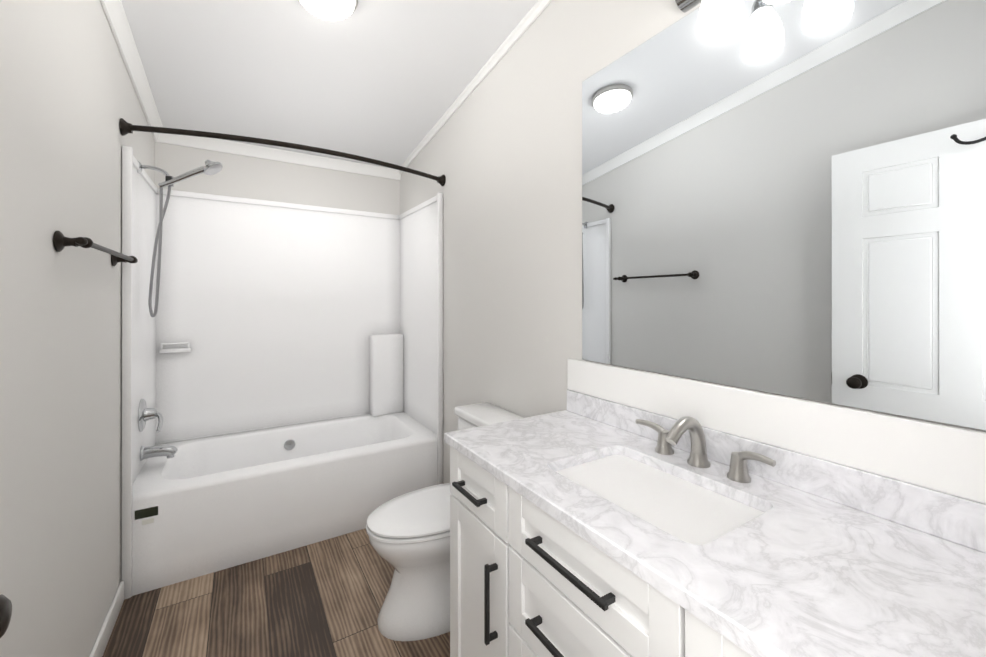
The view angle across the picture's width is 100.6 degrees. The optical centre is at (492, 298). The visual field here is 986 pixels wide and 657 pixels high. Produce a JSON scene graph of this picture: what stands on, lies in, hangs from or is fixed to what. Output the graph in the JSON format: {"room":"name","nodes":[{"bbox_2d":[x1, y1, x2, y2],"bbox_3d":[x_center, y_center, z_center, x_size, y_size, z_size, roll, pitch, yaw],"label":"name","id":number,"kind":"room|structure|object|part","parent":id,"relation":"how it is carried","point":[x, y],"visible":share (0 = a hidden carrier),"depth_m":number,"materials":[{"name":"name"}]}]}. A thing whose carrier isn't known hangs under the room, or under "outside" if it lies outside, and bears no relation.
{"room":"bathroom","nodes":[
{"label":"bathroom","id":0,"kind":"room"},
{"bbox_2d":[0,594,11,637],"bbox_3d":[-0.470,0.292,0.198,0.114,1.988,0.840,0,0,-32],"label":"door knob","id":1,"kind":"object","parent":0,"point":[5,609],"depth_m":0.49,"materials":[{"name":"black metal"}]},
{"bbox_2d":[0,0,154,656],"bbox_3d":[-1.238,-0.126,1.058,0.120,2.850,3.470,0,0,-32],"label":"wall","id":2,"kind":"structure","parent":0,"point":[69,99],"depth_m":1.17,"materials":[{"name":"white paint"}]},
{"bbox_2d":[53,230,137,265],"bbox_3d":[-1.343,-0.160,1.417,0.074,0.060,0.710,0,0,-32],"label":"towel rail","id":3,"kind":"object","parent":2,"relation":"attached to","point":[61,241],"visible":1,"depth_m":1.17,"materials":[{"name":"black metal"}]},
{"bbox_2d":[89,581,123,656],"bbox_3d":[-0.976,1.256,0.761,0.012,0.085,2.353,0,0,-32],"label":"baseboard","id":4,"kind":"structure","parent":2,"relation":"attached to","point":[101,642],"depth_m":1.56,"materials":[{"name":"white wood"}]},
{"bbox_2d":[100,0,162,140],"bbox_3d":[-1.166,-1.183,1.104,0.045,0.472,3.230,0,0,-32],"label":"crown molding","id":5,"kind":"structure","parent":2,"relation":"attached to","point":[115,13],"depth_m":1.82,"materials":[{"name":"white wood"}]},
{"bbox_2d":[120,118,445,185],"bbox_3d":[-0.922,-0.739,2.108,1.514,0.072,0.198,0,0,-32],"label":"curtain rod","id":6,"kind":"object","parent":2,"relation":"attached to","point":[126,128],"visible":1,"depth_m":1.92,"materials":[{"name":"black metal"}]},
{"bbox_2d":[102,528,449,656],"bbox_3d":[-0.540,1.350,1.487,1.760,0.100,3.470,0,0,-32],"label":"floor","id":7,"kind":"structure","parent":0,"point":[324,598],"depth_m":1.70,"materials":[{"name":"brown wood"}]},
{"bbox_2d":[121,146,442,599],"bbox_3d":[-1.172,0.297,2.510,1.514,2.010,0.822,0,0,-32],"label":"shower","id":8,"kind":"object","parent":7,"relation":"on","point":[282,376],"visible":1,"depth_m":2.57,"materials":[{"name":"white plastic"}]},
{"bbox_2d":[366,402,523,640],"bbox_3d":[-0.207,0.913,1.758,0.660,0.776,0.380,0,0,-32],"label":"toilet","id":9,"kind":"object","parent":7,"relation":"on","point":[409,535],"visible":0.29,"depth_m":1.60,"materials":[{"name":"white ceramic"}]},
{"bbox_2d":[444,358,985,656],"bbox_3d":[0.375,0.763,0.924,0.549,1.072,1.205,0,0,-32],"label":"bathroom vanity","id":10,"kind":"object","parent":7,"relation":"on","point":[613,511],"visible":1,"depth_m":0.81,"materials":[{"name":"white stone"}]},
{"bbox_2d":[635,416,775,482],"bbox_3d":[0.490,0.361,1.032,0.151,0.130,0.366,0,0,-32],"label":"faucet","id":11,"kind":"object","parent":10,"relation":"on","point":[696,465],"depth_m":1.03,"materials":[{"name":"silver metal"}]},
{"bbox_2d":[155,142,399,214],"bbox_3d":[-1.421,-0.123,2.914,1.760,2.850,0.120,0,0,-32],"label":"wall","id":12,"kind":"structure","parent":0,"point":[241,176],"depth_m":2.81,"materials":[{"name":"white paint"}]},
{"bbox_2d":[154,133,400,179],"bbox_3d":[-1.376,-0.978,2.844,1.520,0.068,0.045,0,0,-32],"label":"crown molding","id":13,"kind":"structure","parent":12,"relation":"attached to","point":[232,147],"depth_m":2.78,"materials":[{"name":"white wood"}]},
{"bbox_2d":[121,0,537,168],"bbox_3d":[-0.540,-1.257,1.491,1.760,0.514,3.470,0,0,-32],"label":"ceiling","id":14,"kind":"structure","parent":0,"point":[388,81],"depth_m":2.00,"materials":[{"name":"white paint"}]},
{"bbox_2d":[298,0,357,20],"bbox_3d":[-0.644,-1.166,1.583,0.234,0.092,0.234,0,0,-32],"label":"ceiling light","id":15,"kind":"object","parent":14,"relation":"attached to","point":[356,4],"depth_m":1.59,"materials":[{"name":"white glass"}]},
{"bbox_3d":[-0.643,-1.151,1.581,0.212,0.062,0.210,0,0,-32],"label":"ceiling light shade","id":16,"kind":"part","parent":15,"relation":"part of","materials":[{"name":"white glass"}]},
{"bbox_2d":[400,0,985,483],"bbox_3d":[0.157,-0.124,1.920,0.120,2.850,3.470,0,0,-32],"label":"wall","id":17,"kind":"structure","parent":0,"point":[502,150],"depth_m":1.84,"materials":[{"name":"white paint"}]},
{"bbox_2d":[399,0,551,174],"bbox_3d":[0.092,-1.198,1.882,0.028,0.438,3.230,0,0,-32],"label":"crown molding","id":18,"kind":"structure","parent":17,"relation":"attached to","point":[523,25],"depth_m":2.10,"materials":[{"name":"white wood"}]},
{"bbox_2d":[675,0,789,38],"bbox_3d":[0.635,-0.782,0.882,0.152,0.268,0.580,0,0,-32],"label":"light bar","id":19,"kind":"object","parent":17,"relation":"attached to","point":[719,18],"visible":1,"depth_m":0.98,"materials":[{"name":"white glass"}]},
{"bbox_2d":[582,0,985,429],"bbox_3d":[0.601,-0.289,1.075,0.006,1.024,1.026,0,0,-32],"label":"mirror","id":20,"kind":"object","parent":17,"relation":"attached to","point":[788,198],"visible":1,"depth_m":0.92,"materials":[{"name":"clear glass"}]}
]}

